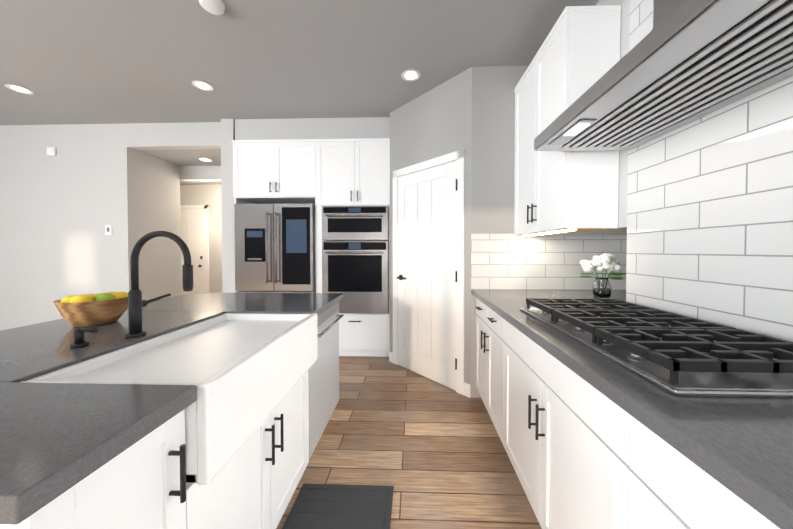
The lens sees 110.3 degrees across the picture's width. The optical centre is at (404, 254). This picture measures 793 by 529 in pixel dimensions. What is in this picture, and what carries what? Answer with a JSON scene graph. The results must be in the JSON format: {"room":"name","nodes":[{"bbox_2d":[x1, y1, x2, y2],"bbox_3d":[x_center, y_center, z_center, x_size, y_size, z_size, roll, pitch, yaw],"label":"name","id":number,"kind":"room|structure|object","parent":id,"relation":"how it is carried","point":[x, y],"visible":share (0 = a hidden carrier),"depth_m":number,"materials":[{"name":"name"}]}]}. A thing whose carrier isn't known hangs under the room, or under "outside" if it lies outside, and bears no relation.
{"room":"kitchen","nodes":[
{"label":"kitchen","id":0,"kind":"room"},
{"bbox_2d":[0,122,220,330],"bbox_3d":[-4.045,-0.194,3.428,3.820,2.780,0.100,0,1,2],"label":"wall","id":1,"kind":"structure","parent":0,"point":[67,203],"depth_m":3.38,"materials":[{"name":"paint"}]},
{"bbox_2d":[47,147,56,155],"bbox_3d":[-4.286,-1.253,3.354,0.100,0.100,0.027,0,1,2],"label":"switch plate","id":2,"kind":"object","parent":1,"relation":"attached to","point":[51,151],"depth_m":3.34,"materials":[{"name":"white plastic"}]},
{"bbox_2d":[105,225,111,234],"bbox_3d":[-3.597,-0.303,3.354,0.080,0.120,0.012,0,1,2],"label":"switch plate","id":3,"kind":"object","parent":1,"relation":"attached to","point":[108,228],"depth_m":3.35,"materials":[{"name":"white plastic"}]},
{"bbox_2d":[135,150,180,300],"bbox_3d":[-4.442,-0.110,3.822,2.200,2.600,0.660,0,1,2],"label":"wall","id":4,"kind":"structure","parent":0,"point":[157,180],"depth_m":3.74,"materials":[{"name":"paint"}]},
{"bbox_2d":[137,149,220,184],"bbox_3d":[-3.814,-1.369,4.357,3.420,0.100,1.810,0,1,2],"label":"ceiling","id":5,"kind":"structure","parent":0,"point":[184,157],"depth_m":3.72,"materials":[{"name":"paint"}]},
{"bbox_2d":[198,158,212,161],"bbox_3d":[-2.741,-1.306,3.808,0.170,0.007,0.170,0,1,2],"label":"recessed light","id":6,"kind":"object","parent":5,"relation":"in","point":[205,159],"visible":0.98,"depth_m":3.79,"materials":[{"name":"white plastic"}]},
{"bbox_2d":[180,166,220,180],"bbox_3d":[-2.721,-1.215,4.129,1.220,0.200,0.100,0,1,2],"label":"beam","id":7,"kind":"structure","parent":0,"point":[200,173],"depth_m":4.09,"materials":[{"name":"paint"}]},
{"bbox_2d":[180,185,221,292],"bbox_3d":[-3.833,-0.134,5.333,3.520,2.600,0.100,0,1,2],"label":"wall","id":8,"kind":"structure","parent":0,"point":[209,196],"depth_m":5.27,"materials":[{"name":"paint"}]},
{"bbox_2d":[180,205,208,294],"bbox_3d":[-4.086,0.112,5.254,0.700,2.110,0.083,0,1,2],"label":"door","id":9,"kind":"structure","parent":8,"relation":"attached to","point":[194,219],"depth_m":5.27,"materials":[{"name":"white wood"}]},
{"bbox_2d":[221,119,234,292],"bbox_3d":[-2.032,-0.207,4.279,0.148,2.780,2.090,0,1,2],"label":"wall","id":10,"kind":"structure","parent":0,"point":[228,216],"depth_m":3.23,"materials":[{"name":"paint"}]},
{"bbox_2d":[232,139,315,203],"bbox_3d":[-1.487,-0.995,3.481,0.967,0.660,0.618,0,1,2],"label":"upper cabinet","id":11,"kind":"object","parent":10,"relation":"attached to","point":[276,170],"depth_m":3.18,"materials":[{"name":"white wood"}]},
{"bbox_2d":[0,0,598,124],"bbox_3d":[-1.824,-1.598,1.192,8.400,0.100,8.800,0,1,2],"label":"ceiling","id":12,"kind":"structure","parent":0,"point":[102,61],"depth_m":2.15,"materials":[{"name":"paint"}]},
{"bbox_2d":[5,84,34,94],"bbox_3d":[-3.649,-1.567,2.623,0.170,0.007,0.170,0,1,2],"label":"recessed light","id":13,"kind":"object","parent":12,"relation":"in","point":[19,89],"visible":0.98,"depth_m":2.62,"materials":[{"name":"white plastic"}]},
{"bbox_2d":[192,80,213,90],"bbox_3d":[-1.870,-1.566,2.565,0.170,0.007,0.170,0,1,2],"label":"recessed light","id":14,"kind":"object","parent":12,"relation":"in","point":[202,85],"visible":1,"depth_m":2.56,"materials":[{"name":"white plastic"}]},
{"bbox_2d":[199,0,224,14],"bbox_3d":[-1.188,-1.538,1.703,0.136,0.034,0.136,0,1,2],"label":"smoke detector","id":15,"kind":"object","parent":12,"relation":"attached to","point":[215,7],"visible":0.94,"depth_m":1.70,"materials":[{"name":"white plastic"}]},
{"bbox_2d":[401,69,420,81],"bbox_3d":[0.056,-1.563,2.414,0.170,0.007,0.170,0,1,2],"label":"recessed light","id":16,"kind":"object","parent":12,"relation":"in","point":[410,75],"visible":1,"depth_m":2.41,"materials":[{"name":"white plastic"}]},
{"bbox_2d":[235,117,389,139],"bbox_3d":[-1.032,-1.456,3.486,1.884,0.258,0.570,0,1,2],"label":"soffit","id":17,"kind":"structure","parent":0,"point":[314,128],"depth_m":3.20,"materials":[{"name":"paint"}]},
{"bbox_2d":[276,356,541,528],"bbox_3d":[-1.824,1.282,1.239,8.400,0.100,8.800,0,1,2],"label":"floor","id":18,"kind":"structure","parent":0,"point":[434,453],"depth_m":1.70,"materials":[{"name":"brown wood"}]},
{"bbox_2d":[20,299,343,528],"bbox_3d":[-1.008,0.791,1.275,1.069,0.880,1.700,0,1,2],"label":"kitchen island","id":19,"kind":"object","parent":18,"relation":"on","point":[198,410],"depth_m":0.80,"materials":[{"name":"white wood"}]},
{"bbox_2d":[0,379,199,528],"bbox_3d":[-1.101,0.342,0.545,1.170,0.040,0.310,0,1,2],"label":"island countertop","id":20,"kind":"structure","parent":19,"relation":"on","point":[52,430],"depth_m":0.52,"materials":[{"name":"grey stone"}]},
{"bbox_2d":[0,311,219,378],"bbox_3d":[-1.325,0.333,1.108,0.685,0.040,0.800,0,1,2],"label":"island countertop","id":21,"kind":"structure","parent":19,"relation":"on","point":[32,349],"depth_m":1.00,"materials":[{"name":"grey stone"}]},
{"bbox_2d":[53,291,127,326],"bbox_3d":[-1.393,0.240,1.248,0.244,0.140,0.244,0,1,2],"label":"fruit bowl","id":22,"kind":"object","parent":21,"relation":"on","point":[87,310],"visible":1,"depth_m":1.18,"materials":[{"name":"brown wood"}]},
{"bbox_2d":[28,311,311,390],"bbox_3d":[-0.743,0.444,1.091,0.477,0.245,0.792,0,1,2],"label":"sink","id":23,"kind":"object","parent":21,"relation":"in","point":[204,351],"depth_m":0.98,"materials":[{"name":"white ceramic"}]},
{"bbox_2d":[148,292,343,314],"bbox_3d":[-1.060,0.322,1.824,1.170,0.040,0.650,0,1,2],"label":"island countertop","id":24,"kind":"structure","parent":19,"relation":"on","point":[198,301],"depth_m":1.75,"materials":[{"name":"grey stone"}]},
{"bbox_2d":[234,203,315,292],"bbox_3d":[-1.488,0.301,3.442,0.910,1.790,0.678,0,1,2],"label":"fridge","id":25,"kind":"object","parent":18,"relation":"on","point":[274,247],"visible":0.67,"depth_m":3.16,"materials":[{"name":"silver metal"}]},
{"bbox_2d":[282,483,393,528],"bbox_3d":[-0.309,1.227,1.054,0.480,0.014,0.810,0,1,2],"label":"rug","id":26,"kind":"object","parent":18,"relation":"on","point":[330,506],"visible":1,"depth_m":1.33,"materials":[{"name":"grey fabric"}]},
{"bbox_2d":[339,302,389,356],"bbox_3d":[-0.557,0.935,3.482,0.890,0.520,0.618,0,1,2],"label":"base cabinet","id":27,"kind":"object","parent":18,"relation":"on","point":[359,334],"depth_m":3.17,"materials":[{"name":"white wood"}]},
{"bbox_2d":[322,206,388,313],"bbox_3d":[-0.559,0.057,3.400,0.760,1.230,0.610,0,1,2],"label":"wall oven","id":28,"kind":"object","parent":27,"relation":"in","point":[355,256],"visible":0.98,"depth_m":3.15,"materials":[{"name":"silver metal"}]},
{"bbox_2d":[475,298,498,434],"bbox_3d":[0.893,0.780,1.935,0.606,0.880,0.782,0,1,2],"label":"base cabinet","id":29,"kind":"object","parent":18,"relation":"on","point":[487,322],"depth_m":1.94,"materials":[{"name":"white wood"}]},
{"bbox_2d":[499,318,602,528],"bbox_3d":[0.868,0.793,1.165,0.606,0.880,0.986,0,1,2],"label":"base cabinet","id":30,"kind":"object","parent":18,"relation":"on","point":[551,422],"depth_m":1.07,"materials":[{"name":"white wood"}]},
{"bbox_2d":[471,290,691,317],"bbox_3d":[1.197,0.321,1.894,1.296,0.040,0.829,0,1,2],"label":"countertop","id":31,"kind":"structure","parent":30,"relation":"on","point":[497,300],"depth_m":1.57,"materials":[{"name":"grey stone"}]},
{"bbox_2d":[580,253,625,298],"bbox_3d":[1.350,0.144,1.897,0.271,0.311,0.241,0,1,2],"label":"vase","id":32,"kind":"object","parent":31,"relation":"on","point":[601,288],"visible":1,"depth_m":1.86,"materials":[{"name":"clear glass"}]},
{"bbox_2d":[503,310,792,528],"bbox_3d":[0.819,0.347,0.265,0.646,0.040,2.453,0,1,2],"label":"countertop","id":33,"kind":"structure","parent":30,"relation":"on","point":[726,408],"depth_m":0.64,"materials":[{"name":"grey stone"}]},
{"bbox_2d":[603,398,770,528],"bbox_3d":[0.844,0.805,0.422,0.606,0.880,0.613,0,1,2],"label":"base cabinet","id":34,"kind":"object","parent":18,"relation":"on","point":[615,410],"depth_m":0.61,"materials":[{"name":"white wood"}]},
{"bbox_2d":[390,67,471,396],"bbox_3d":[0.236,-0.183,2.745,0.100,2.780,1.061,-1,1,-43],"label":"wall","id":35,"kind":"structure","parent":0,"point":[435,122],"depth_m":2.55,"materials":[{"name":"paint"}]},
{"bbox_2d":[308,138,389,213],"bbox_3d":[-0.585,-0.944,3.453,0.947,0.760,0.618,0,1,2],"label":"upper cabinet","id":36,"kind":"object","parent":35,"relation":"attached to","point":[319,173],"depth_m":3.15,"materials":[{"name":"white wood"}]},
{"bbox_2d":[393,149,464,394],"bbox_3d":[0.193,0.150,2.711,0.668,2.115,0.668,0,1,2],"label":"door","id":37,"kind":"structure","parent":35,"relation":"attached to","point":[428,249],"depth_m":2.65,"materials":[{"name":"white wood"}]},
{"bbox_2d":[389,352,469,397],"bbox_3d":[-2.666,1.135,3.853,6.549,0.110,2.824,0,1,2],"label":"baseboard","id":38,"kind":"structure","parent":35,"relation":"attached to","point":[466,389],"depth_m":2.37,"materials":[{"name":"white wood"}]},
{"bbox_2d":[471,66,527,397],"bbox_3d":[1.264,-0.176,2.352,1.400,2.780,0.100,0,1,2],"label":"wall","id":39,"kind":"structure","parent":0,"point":[493,151],"depth_m":2.31,"materials":[{"name":"paint"}]},
{"bbox_2d":[471,234,626,289],"bbox_3d":[1.212,0.059,2.306,1.300,0.470,0.001,0,1,2],"label":"wall tile","id":40,"kind":"structure","parent":39,"relation":"attached to","point":[506,262],"depth_m":2.31,"materials":[{"name":"white tile"}]},
{"bbox_2d":[562,0,629,234],"bbox_3d":[1.249,-0.856,1.874,0.100,1.405,0.835,0,1,2],"label":"wall","id":41,"kind":"structure","parent":0,"point":[623,154],"depth_m":1.50,"materials":[{"name":"paint"}]},
{"bbox_2d":[514,5,620,235],"bbox_3d":[1.032,-0.756,1.908,0.328,1.227,0.777,0,1,2],"label":"upper cabinet","id":42,"kind":"object","parent":41,"relation":"attached to","point":[576,57],"visible":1,"depth_m":1.54,"materials":[{"name":"white wood"}]},
{"bbox_2d":[570,229,626,234],"bbox_3d":[1.574,-0.204,1.874,0.550,0.100,0.835,0,1,2],"label":"wall","id":43,"kind":"structure","parent":0,"point":[618,232],"depth_m":2.05,"materials":[{"name":"paint"}]},
{"bbox_2d":[655,318,758,349],"bbox_3d":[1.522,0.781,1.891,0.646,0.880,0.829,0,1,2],"label":"grate","id":44,"kind":"object","parent":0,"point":[729,334],"depth_m":0.90,"materials":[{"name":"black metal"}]},
{"bbox_3d":[1.166,-0.127,-0.706,0.100,2.780,4.350,0,1,2],"label":"wall","id":45,"kind":"structure","parent":0,"visible":0},
{"bbox_2d":[534,0,792,150],"bbox_3d":[0.915,-1.035,0.881,0.497,1.012,1.135,0,1,2],"label":"range hood","id":46,"kind":"object","parent":45,"relation":"attached to","point":[682,63],"visible":1,"depth_m":0.83,"materials":[{"name":"silver metal"}]},
{"bbox_2d":[626,0,792,341],"bbox_3d":[1.140,-0.600,0.088,0.001,1.860,2.750,0,1,2],"label":"wall tile","id":47,"kind":"structure","parent":45,"relation":"attached to","point":[709,217],"depth_m":1.03,"materials":[{"name":"white tile"}]}
]}

